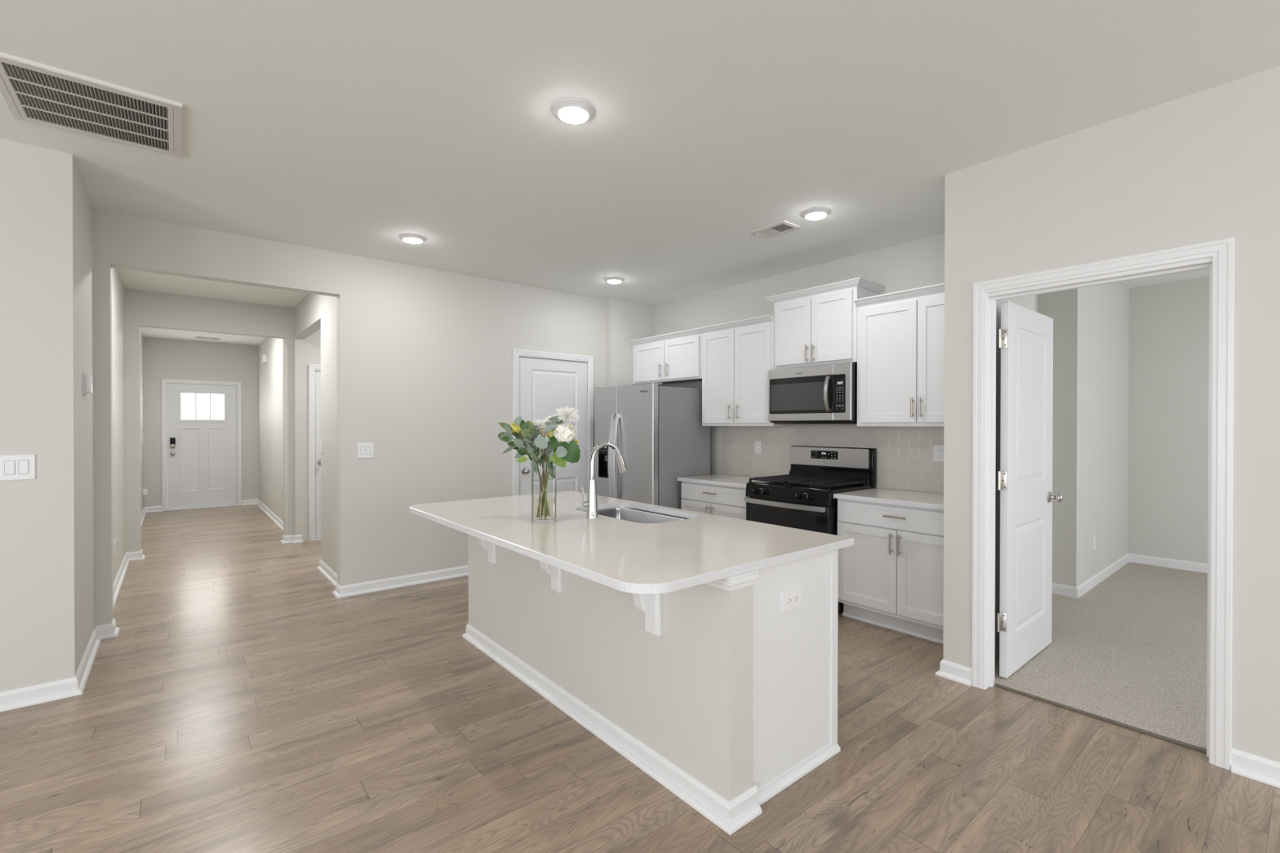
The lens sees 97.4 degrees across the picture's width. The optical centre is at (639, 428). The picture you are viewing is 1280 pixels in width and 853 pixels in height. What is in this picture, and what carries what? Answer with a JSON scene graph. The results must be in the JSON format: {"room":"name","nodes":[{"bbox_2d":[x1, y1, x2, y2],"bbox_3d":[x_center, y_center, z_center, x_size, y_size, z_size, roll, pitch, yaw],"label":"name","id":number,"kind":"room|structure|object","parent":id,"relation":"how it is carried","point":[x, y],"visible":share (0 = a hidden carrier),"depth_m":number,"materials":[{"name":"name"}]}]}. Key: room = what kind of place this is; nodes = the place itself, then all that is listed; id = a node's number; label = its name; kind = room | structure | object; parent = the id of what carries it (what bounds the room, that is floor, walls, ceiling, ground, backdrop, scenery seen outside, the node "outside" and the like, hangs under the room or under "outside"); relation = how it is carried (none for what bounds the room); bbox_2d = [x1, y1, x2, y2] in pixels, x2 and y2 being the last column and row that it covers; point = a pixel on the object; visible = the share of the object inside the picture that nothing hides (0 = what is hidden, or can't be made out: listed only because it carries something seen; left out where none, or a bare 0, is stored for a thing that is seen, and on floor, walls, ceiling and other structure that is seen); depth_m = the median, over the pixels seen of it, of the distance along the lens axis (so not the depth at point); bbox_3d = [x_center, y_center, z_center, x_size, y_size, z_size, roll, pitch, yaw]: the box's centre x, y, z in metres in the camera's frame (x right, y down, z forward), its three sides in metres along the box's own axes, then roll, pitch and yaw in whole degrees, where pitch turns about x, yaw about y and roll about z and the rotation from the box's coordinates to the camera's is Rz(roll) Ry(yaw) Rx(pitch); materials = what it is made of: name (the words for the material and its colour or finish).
{"room":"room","nodes":[
{"label":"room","id":0,"kind":"room"},
{"bbox_2d":[0,138,95,692],"bbox_3d":[-4.650,-0.015,2.099,3.696,2.752,1.060,0,0,-40],"label":"wall","id":1,"kind":"structure","parent":0,"point":[47,580],"depth_m":2.80,"materials":[{"name":"paint"}]},
{"bbox_2d":[0,454,35,480],"bbox_3d":[-3.036,0.191,2.739,0.124,0.122,0.008,0,0,-40],"label":"light switch","id":2,"kind":"object","parent":1,"relation":"attached to","point":[12,467],"visible":1,"depth_m":2.74,"materials":[{"name":"white plastic"}]},
{"bbox_2d":[83,372,92,395],"bbox_3d":[-3.155,-0.253,3.213,0.030,0.124,0.118,0,0,-40],"label":"thermostat","id":3,"kind":"object","parent":1,"relation":"attached to","point":[87,378],"visible":1,"depth_m":3.18,"materials":[{"name":"white plastic"}]},
{"bbox_2d":[111,267,143,582],"bbox_3d":[-5.752,-0.037,6.253,0.123,2.752,6.752,0,0,-40],"label":"wall","id":4,"kind":"structure","parent":0,"point":[117,286],"depth_m":5.07,"materials":[{"name":"paint"}]},
{"bbox_2d":[0,506,161,711],"bbox_3d":[-6.621,1.303,4.762,3.799,0.086,7.725,0,0,-40],"label":"baseboard","id":5,"kind":"structure","parent":4,"relation":"attached to","point":[22,697],"depth_m":2.88,"materials":[{"name":"white wood"}]},
{"bbox_2d":[113,540,115,555],"bbox_3d":[-4.313,0.983,4.615,0.008,0.118,0.075,0,0,-40],"label":"wall outlet","id":6,"kind":"object","parent":4,"relation":"attached to","point":[114,545],"visible":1,"depth_m":4.59,"materials":[{"name":"white plastic"}]},
{"bbox_2d":[142,488,147,495],"bbox_3d":[-7.611,0.980,8.648,0.052,0.090,0.080,0,0,-40],"label":"plug","id":7,"kind":"object","parent":4,"relation":"attached to","point":[144,491],"visible":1,"depth_m":8.62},
{"bbox_2d":[142,337,258,506],"bbox_3d":[-7.240,-0.054,9.326,1.493,2.752,0.117,0,0,-40],"label":"wall","id":8,"kind":"structure","parent":0,"point":[162,358],"depth_m":9.21,"materials":[{"name":"paint"}]},
{"bbox_2d":[161,378,241,511],"bbox_3d":[-7.204,0.268,9.269,1.042,2.109,0.019,0,0,-40],"label":"trim","id":9,"kind":"structure","parent":8,"relation":"attached to","point":[164,450],"depth_m":9.10,"materials":[{"name":"white wood"}]},
{"bbox_2d":[167,383,237,511],"bbox_3d":[-7.205,0.304,9.277,0.918,2.037,0.113,0,0,-40],"label":"door","id":10,"kind":"structure","parent":8,"relation":"in","point":[202,420],"depth_m":9.27,"materials":[{"name":"white wood"}]},
{"bbox_2d":[124,288,294,552],"bbox_3d":[-4.662,-0.036,6.179,1.465,2.752,0.113,0,0,-40],"label":"wall","id":11,"kind":"structure","parent":0,"point":[144,308],"depth_m":5.97,"materials":[{"name":"paint"}]},
{"bbox_2d":[257,293,337,573],"bbox_3d":[-3.791,-0.044,7.871,2.032,2.752,6.752,0,0,-40],"label":"wall","id":12,"kind":"structure","parent":0,"point":[315,317],"depth_m":6.60,"materials":[{"name":"paint"}]},
{"bbox_2d":[261,355,266,363],"bbox_3d":[-5.934,-1.090,8.872,0.051,0.110,0.250,0,0,-40],"label":"door chime","id":13,"kind":"object","parent":12,"relation":"attached to","point":[264,357],"visible":1,"depth_m":8.79,"materials":[{"name":"white plastic"}]},
{"bbox_2d":[241,499,302,543],"bbox_3d":[-5.382,1.287,8.105,0.235,0.086,4.146,0,0,-40],"label":"baseboard","id":14,"kind":"structure","parent":12,"relation":"attached to","point":[292,539],"depth_m":7.86,"materials":[{"name":"white wood"}]},
{"bbox_2d":[308,364,320,541],"bbox_3d":[-3.557,0.290,6.947,0.936,2.094,0.019,0,0,-40],"label":"trim","id":15,"kind":"structure","parent":12,"relation":"attached to","point":[312,367],"depth_m":6.66,"materials":[{"name":"white wood"}]},
{"bbox_2d":[315,370,320,540],"bbox_3d":[-3.558,0.325,6.949,0.808,2.025,0.104,0,0,-40],"label":"door","id":16,"kind":"structure","parent":12,"relation":"in","point":[317,373],"depth_m":6.73,"materials":[{"name":"white wood"}]},
{"bbox_2d":[93,208,654,626],"bbox_3d":[-1.652,-0.028,5.109,4.761,2.752,0.232,0,0,-40],"label":"wall","id":17,"kind":"structure","parent":0,"point":[424,355],"depth_m":4.78,"materials":[{"name":"paint"}]},
{"bbox_2d":[357,442,373,457],"bbox_3d":[-2.250,0.182,4.612,0.122,0.124,0.008,0,0,-40],"label":"light switch","id":18,"kind":"object","parent":17,"relation":"attached to","point":[365,450],"visible":1,"depth_m":4.61,"materials":[{"name":"white plastic"}]},
{"bbox_2d":[316,559,468,598],"bbox_3d":[-2.181,1.303,5.398,1.536,0.086,1.167,0,0,-40],"label":"baseboard","id":19,"kind":"structure","parent":17,"relation":"attached to","point":[367,587],"depth_m":4.82,"materials":[{"name":"white wood"}]},
{"bbox_2d":[512,348,593,496],"bbox_3d":[-0.867,0.288,5.747,0.941,2.114,0.019,0,0,-40],"label":"trim","id":20,"kind":"structure","parent":17,"relation":"attached to","point":[516,353],"depth_m":5.63,"materials":[{"name":"white wood"}]},
{"bbox_2d":[519,356,588,495],"bbox_3d":[-0.860,0.316,5.751,0.823,2.034,0.104,0,0,-40],"label":"door","id":21,"kind":"structure","parent":17,"relation":"in","point":[545,385],"depth_m":5.77,"materials":[{"name":"white wood"}]},
{"bbox_2d":[0,0,1279,345],"bbox_3d":[-1.042,-1.448,3.929,11.800,0.100,16.800,0,0,-40],"label":"ceiling","id":22,"kind":"structure","parent":0,"point":[346,126],"depth_m":2.44,"materials":[{"name":"paint"}]},
{"bbox_2d":[0,52,182,157],"bbox_3d":[-2.372,-1.383,2.452,0.579,0.016,0.598,0,0,-40],"label":"ceiling vent","id":23,"kind":"object","parent":22,"relation":"in","point":[33,91],"visible":1,"depth_m":2.42,"materials":[{"name":"white metal"}]},
{"bbox_2d":[195,336,220,340],"bbox_3d":[-6.825,-1.422,8.881,0.310,0.011,0.200,0,0,-40],"label":"ceiling vent","id":24,"kind":"object","parent":22,"relation":"in","point":[197,337],"visible":1,"depth_m":8.87,"materials":[{"name":"white metal"}]},
{"bbox_2d":[398,233,426,244],"bbox_3d":[-1.669,-1.384,4.131,0.192,0.029,0.192,0,0,-40],"label":"recessed light","id":25,"kind":"object","parent":22,"relation":"in","point":[408,237],"visible":1,"depth_m":4.09,"materials":[{"name":"white plastic"}]},
{"bbox_2d":[551,97,595,124],"bbox_3d":[-0.291,-1.374,2.461,0.192,0.029,0.192,0,0,-40],"label":"recessed light","id":26,"kind":"object","parent":22,"relation":"in","point":[570,110],"visible":1,"depth_m":2.42,"materials":[{"name":"white plastic"}]},
{"bbox_2d":[604,276,624,284],"bbox_3d":[-0.242,-1.389,5.308,0.192,0.029,0.192,0,0,-40],"label":"recessed light","id":27,"kind":"object","parent":22,"relation":"in","point":[614,280],"visible":1,"depth_m":5.26,"materials":[{"name":"white plastic"}]},
{"bbox_2d":[748,220,800,238],"bbox_3d":[0.944,-1.384,3.945,0.192,0.024,0.306,0,0,-40],"label":"ceiling vent","id":28,"kind":"object","parent":22,"relation":"in","point":[783,226],"visible":1,"depth_m":3.93,"materials":[{"name":"white plastic"}]},
{"bbox_2d":[800,207,831,219],"bbox_3d":[1.140,-1.379,3.642,0.192,0.029,0.192,0,0,-40],"label":"recessed light","id":29,"kind":"object","parent":22,"relation":"in","point":[815,213],"visible":1,"depth_m":3.60,"materials":[{"name":"white plastic"}]},
{"bbox_2d":[0,504,1279,852],"bbox_3d":[-1.044,1.379,3.943,11.600,0.072,16.600,0,0,-40],"label":"floor","id":30,"kind":"structure","parent":0,"point":[237,704],"depth_m":2.43,"materials":[{"name":"brown wood"}]},
{"bbox_2d":[462,507,840,835],"bbox_3d":[-0.222,0.931,2.936,0.971,0.858,2.292,0,0,-40],"label":"kitchen island","id":31,"kind":"object","parent":30,"relation":"on","point":[725,698],"visible":0.74,"depth_m":2.22,"materials":[{"name":"paint"}]},
{"bbox_2d":[408,490,853,594],"bbox_3d":[-0.252,0.487,2.925,1.194,0.030,2.261,0,0,-40],"label":"island countertop","id":32,"kind":"structure","parent":31,"relation":"on","point":[619,554],"depth_m":2.39,"materials":[{"name":"stone"}]},
{"bbox_2d":[531,463,556,523],"bbox_3d":[-0.488,0.321,2.856,0.127,0.302,0.127,0,0,-40],"label":"glass vase","id":33,"kind":"object","parent":32,"relation":"on","point":[548,519],"visible":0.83,"depth_m":2.85,"materials":[{"name":"glass"}]},
{"bbox_2d":[497,431,541,518],"bbox_3d":[-0.611,0.238,2.845,0.216,0.436,0.066,0,0,-8],"label":"branch","id":34,"kind":"object","parent":33,"relation":"in","point":[503,436],"visible":0.97,"depth_m":2.83,"materials":[{"name":"green plant"}]},
{"bbox_2d":[498,416,548,515],"bbox_3d":[-0.589,0.194,2.839,0.250,0.507,0.057,0,0,-8],"label":"branch","id":35,"kind":"object","parent":33,"relation":"in","point":[526,426],"visible":0.91,"depth_m":2.83,"materials":[{"name":"green plant"}]},
{"bbox_2d":[511,426,542,493],"bbox_3d":[-0.574,0.217,2.865,0.185,0.469,0.046,0,0,-4],"label":"branch","id":36,"kind":"object","parent":33,"relation":"in","point":[525,441],"visible":0.44,"depth_m":2.87,"materials":[{"name":"green plant"}]},
{"bbox_2d":[509,422,550,515],"bbox_3d":[-0.564,0.202,2.877,0.207,0.492,0.078,0,0,-10],"label":"flower","id":37,"kind":"object","parent":33,"relation":"in","point":[516,428],"visible":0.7,"depth_m":2.84,"materials":[{"name":"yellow plant"}]},
{"bbox_2d":[514,447,546,517],"bbox_3d":[-0.561,0.274,2.834,0.170,0.355,0.058,0,0,8],"label":"branch","id":38,"kind":"object","parent":33,"relation":"in","point":[521,451],"visible":0.98,"depth_m":2.82,"materials":[{"name":"green plant"}]},
{"bbox_2d":[524,428,550,506],"bbox_3d":[-0.509,0.226,2.820,0.130,0.452,0.062,0,0,-19],"label":"eucalyptus","id":39,"kind":"object","parent":33,"relation":"in","point":[531,434],"visible":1,"depth_m":2.82,"materials":[{"name":"plant"}]},
{"bbox_2d":[524,442,551,518],"bbox_3d":[-0.515,0.261,2.846,0.162,0.389,0.070,0,0,0],"label":"branch","id":40,"kind":"object","parent":33,"relation":"in","point":[530,451],"visible":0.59,"depth_m":2.85,"materials":[{"name":"green plant"}]},
{"bbox_2d":[533,419,546,506],"bbox_3d":[-0.516,0.205,2.904,0.086,0.500,0.082,0,0,8],"label":"chrysanthemum","id":41,"kind":"object","parent":33,"relation":"in","point":[539,423],"visible":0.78,"depth_m":2.88,"materials":[{"name":"white plant"}]},
{"bbox_2d":[537,427,546,511],"bbox_3d":[-0.506,0.223,2.832,0.072,0.451,0.043,0,0,34],"label":"eucalyptus","id":42,"kind":"object","parent":33,"relation":"in","point":[543,429],"visible":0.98,"depth_m":2.83,"materials":[{"name":"green plant"}]},
{"bbox_2d":[533,416,559,515],"bbox_3d":[-0.464,0.195,2.828,0.107,0.507,0.101,0,0,15],"label":"branch","id":43,"kind":"object","parent":33,"relation":"in","point":[540,442],"visible":0.97,"depth_m":2.80,"materials":[{"name":"green plant"}]},
{"bbox_2d":[540,429,554,517],"bbox_3d":[-0.459,0.228,2.852,0.088,0.456,0.060,0,0,-13],"label":"flower","id":44,"kind":"object","parent":33,"relation":"in","point":[549,433],"visible":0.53,"depth_m":2.85,"materials":[{"name":"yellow plant"}]},
{"bbox_2d":[536,416,564,516],"bbox_3d":[-0.441,0.192,2.862,0.173,0.512,0.035,0,0,-14],"label":"branch","id":45,"kind":"object","parent":33,"relation":"in","point":[561,420],"visible":0.11,"depth_m":2.87,"materials":[{"name":"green plant"}]},
{"bbox_2d":[542,414,560,516],"bbox_3d":[-0.451,0.189,2.883,0.097,0.517,0.101,0,0,-40],"label":"chrysanthemum","id":46,"kind":"object","parent":33,"relation":"in","point":[546,420],"visible":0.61,"depth_m":2.86,"materials":[{"name":"white plant"}]},
{"bbox_2d":[541,442,567,518],"bbox_3d":[-0.430,0.261,2.818,0.136,0.389,0.043,0,0,27],"label":"branch","id":47,"kind":"object","parent":33,"relation":"in","point":[561,451],"visible":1,"depth_m":2.82,"materials":[{"name":"green plant"}]},
{"bbox_2d":[537,421,580,518],"bbox_3d":[-0.405,0.209,2.824,0.189,0.487,0.120,0,0,-30],"label":"hydrangea","id":48,"kind":"object","parent":33,"relation":"in","point":[565,434],"visible":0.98,"depth_m":2.81,"materials":[{"name":"white plant"}]},
{"bbox_2d":[537,406,580,516],"bbox_3d":[-0.404,0.168,2.841,0.211,0.570,0.130,0,0,-24],"label":"chrysanthemum","id":49,"kind":"object","parent":33,"relation":"in","point":[566,413],"visible":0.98,"depth_m":2.83,"materials":[{"name":"white plant"}]},
{"bbox_2d":[543,439,578,518],"bbox_3d":[-0.401,0.253,2.857,0.180,0.397,0.041,0,0,-16],"label":"flower","id":50,"kind":"object","parent":33,"relation":"in","point":[575,440],"visible":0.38,"depth_m":2.83,"materials":[{"name":"green plant"}]},
{"bbox_2d":[581,441,627,518],"bbox_3d":[-0.190,0.271,3.028,0.302,0.401,0.064,0,0,-40],"label":"faucet","id":51,"kind":"object","parent":32,"relation":"on","point":[591,504],"visible":1,"depth_m":2.96,"materials":[{"name":"silver metal"}]},
{"bbox_2d":[585,507,689,519],"bbox_3d":[-0.030,0.595,3.158,0.480,0.186,0.775,0,0,-40],"label":"sink","id":52,"kind":"object","parent":32,"relation":"in","point":[614,513],"visible":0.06,"depth_m":3.47,"materials":[{"name":"metal"}]},
{"bbox_2d":[781,586,801,613],"bbox_3d":[0.589,0.663,2.177,0.125,0.078,0.008,0,0,-40],"label":"wall outlet","id":53,"kind":"object","parent":31,"relation":"attached to","point":[791,598],"visible":1,"depth_m":2.17,"materials":[{"name":"white plastic"}]},
{"bbox_2d":[786,595,791,604],"bbox_3d":[0.576,0.663,2.163,0.027,0.033,0.002,0,0,-40],"label":"receptacle","id":54,"kind":"object","parent":53,"relation":"attached to","point":[788,597],"depth_m":2.16,"materials":[{"name":"white plastic"}]},
{"bbox_2d":[793,594,797,602],"bbox_3d":[0.606,0.663,2.188,0.027,0.033,0.002,0,0,-40],"label":"receptacle","id":55,"kind":"object","parent":53,"relation":"attached to","point":[795,596],"depth_m":2.19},
{"bbox_2d":[595,382,710,509],"bbox_3d":[0.084,0.462,5.690,0.841,1.768,0.932,0,0,-40],"label":"refrigerator","id":56,"kind":"object","parent":30,"relation":"on","point":[660,435],"visible":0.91,"depth_m":5.34,"materials":[{"name":"metal"}]},
{"bbox_2d":[680,480,747,519],"bbox_3d":[0.862,0.921,5.111,0.650,0.857,0.836,0,0,-40],"label":"base cabinet","id":57,"kind":"object","parent":30,"relation":"on","point":[715,500],"visible":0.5,"depth_m":4.91,"materials":[{"name":"white wood"}]},
{"bbox_2d":[677,474,758,488],"bbox_3d":[0.862,0.477,5.122,0.621,0.030,0.863,0,0,-40],"label":"countertop","id":58,"kind":"structure","parent":57,"relation":"on","point":[728,480],"depth_m":5.05,"materials":[{"name":"stone"}]},
{"bbox_2d":[744,445,876,611],"bbox_3d":[1.328,0.755,4.455,0.730,1.198,0.760,0,0,-40],"label":"gas range","id":59,"kind":"object","parent":30,"relation":"on","point":[803,499],"visible":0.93,"depth_m":4.37,"materials":[{"name":"black metal"}]},
{"bbox_2d":[748,480,871,493],"bbox_3d":[1.335,0.452,4.461,0.565,0.028,0.756,0,0,-40],"label":"cooktop","id":60,"kind":"object","parent":59,"relation":"in","point":[773,486],"depth_m":4.25,"materials":[{"name":"black metal"}]},
{"bbox_2d":[837,498,943,644],"bbox_3d":[1.897,0.929,3.856,0.650,0.857,0.880,0,0,-40],"label":"base cabinet","id":61,"kind":"object","parent":30,"relation":"on","point":[891,577],"visible":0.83,"depth_m":3.70,"materials":[{"name":"white wood"}]},
{"bbox_2d":[833,488,943,510],"bbox_3d":[1.901,0.484,3.862,0.621,0.030,0.890,0,0,-40],"label":"countertop","id":62,"kind":"structure","parent":61,"relation":"on","point":[882,495],"depth_m":3.85,"materials":[{"name":"stone"}]},
{"bbox_2d":[994,683,1206,753],"bbox_3d":[2.145,1.359,2.679,0.056,0.010,0.796,0,0,-40],"label":"threshold strip","id":63,"kind":"object","parent":30,"relation":"on","point":[1110,721],"visible":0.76,"depth_m":2.61,"materials":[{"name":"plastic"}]},
{"bbox_2d":[654,233,944,493],"bbox_3d":[1.342,-0.026,5.123,0.123,2.752,3.556,0,0,-40],"label":"wall","id":64,"kind":"structure","parent":0,"point":[920,263],"depth_m":4.78,"materials":[{"name":"paint"}]},
{"bbox_2d":[629,328,702,384],"bbox_3d":[0.363,-0.723,5.918,0.387,0.480,1.069,0,0,-40],"label":"upper cabinet","id":65,"kind":"object","parent":64,"relation":"attached to","point":[673,357],"visible":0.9,"depth_m":5.77,"materials":[{"name":"white wood"}]},
{"bbox_2d":[698,315,795,426],"bbox_3d":[0.971,-0.489,5.182,0.387,0.940,0.838,0,0,-40],"label":"upper cabinet","id":66,"kind":"object","parent":64,"relation":"attached to","point":[738,356],"visible":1,"depth_m":5.04,"materials":[{"name":"white wood"}]},
{"bbox_2d":[754,440,760,453],"bbox_3d":[1.111,0.180,5.301,0.008,0.118,0.075,0,0,-40],"label":"wall outlet","id":67,"kind":"object","parent":64,"relation":"attached to","point":[757,443],"visible":1,"depth_m":5.30,"materials":[{"name":"white plastic"}]},
{"bbox_2d":[764,277,884,369],"bbox_3d":[1.479,-0.802,4.564,0.387,0.611,0.856,0,0,-40],"label":"upper cabinet","id":68,"kind":"object","parent":64,"relation":"attached to","point":[816,326],"visible":0.92,"depth_m":4.42,"materials":[{"name":"white wood"}]},
{"bbox_2d":[768,362,857,423],"bbox_3d":[1.448,-0.262,4.544,0.446,0.454,0.753,0,0,-40],"label":"microwave","id":69,"kind":"object","parent":68,"relation":"attached to","point":[827,393],"visible":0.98,"depth_m":4.38,"materials":[{"name":"silver metal"}]},
{"bbox_2d":[772,421,857,423],"bbox_3d":[1.464,-0.043,4.559,0.340,0.016,0.729,0,0,-40],"label":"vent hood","id":70,"kind":"object","parent":69,"relation":"attached to","point":[775,422],"depth_m":4.43,"materials":[{"name":"metal"}]},
{"bbox_2d":[853,283,944,426],"bbox_3d":[2.001,-0.480,3.933,0.387,0.936,0.881,0,0,-40],"label":"upper cabinet","id":71,"kind":"object","parent":64,"relation":"attached to","point":[900,335],"visible":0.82,"depth_m":3.91,"materials":[{"name":"white wood"}]},
{"bbox_2d":[933,444,943,462],"bbox_3d":[2.154,0.181,4.036,0.008,0.118,0.092,0,0,-40],"label":"wall outlet","id":72,"kind":"object","parent":64,"relation":"attached to","point":[938,450],"visible":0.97,"depth_m":4.04,"materials":[{"name":"white plastic"}]},
{"bbox_2d":[935,659,971,686],"bbox_3d":[1.860,1.318,3.177,0.454,0.086,0.178,0,0,-40],"label":"baseboard","id":73,"kind":"structure","parent":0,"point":[949,670],"depth_m":3.03,"materials":[{"name":"white wood"}]},
{"bbox_2d":[942,65,1279,762],"bbox_3d":[3.980,-0.003,1.157,1.101,2.752,5.920,0,0,-40],"label":"wall","id":74,"kind":"structure","parent":0,"point":[1203,166],"depth_m":2.39,"materials":[{"name":"paint"}]},
{"bbox_2d":[996,301,1062,678],"bbox_3d":[2.268,0.330,3.238,0.823,2.022,0.110,0,0,-40],"label":"door","id":75,"kind":"structure","parent":74,"relation":"in","point":[1025,335],"depth_m":3.19,"materials":[{"name":"white wood"}]},
{"bbox_2d":[971,236,1235,770],"bbox_3d":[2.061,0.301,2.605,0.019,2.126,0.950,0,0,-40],"label":"trim","id":76,"kind":"structure","parent":74,"relation":"attached to","point":[1222,251],"depth_m":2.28,"materials":[{"name":"white wood"}]},
{"bbox_2d":[1231,747,1279,788],"bbox_3d":[3.854,1.333,0.427,0.030,0.086,4.702,0,0,-40],"label":"baseboard","id":77,"kind":"structure","parent":74,"relation":"attached to","point":[1258,768],"depth_m":2.19,"materials":[{"name":"white wood"}]},
{"bbox_2d":[1034,276,1208,586],"bbox_3d":[4.664,-0.012,2.888,4.129,2.752,4.720,0,0,-40],"label":"wall","id":78,"kind":"structure","parent":0,"point":[1131,366],"depth_m":5.27,"materials":[{"name":"paint"}]},
{"bbox_2d":[1092,535,1095,550],"bbox_3d":[3.864,0.974,4.781,0.075,0.118,0.008,0,0,-40],"label":"wall outlet","id":79,"kind":"object","parent":78,"relation":"attached to","point":[1093,536],"visible":1,"depth_m":4.77,"materials":[{"name":"white plastic"}]},
{"bbox_2d":[1052,553,1207,598],"bbox_3d":[5.013,1.308,3.168,2.960,0.086,4.496,0,0,-40],"label":"baseboard","id":80,"kind":"structure","parent":78,"relation":"attached to","point":[1077,592],"depth_m":5.24,"materials":[{"name":"white wood"}]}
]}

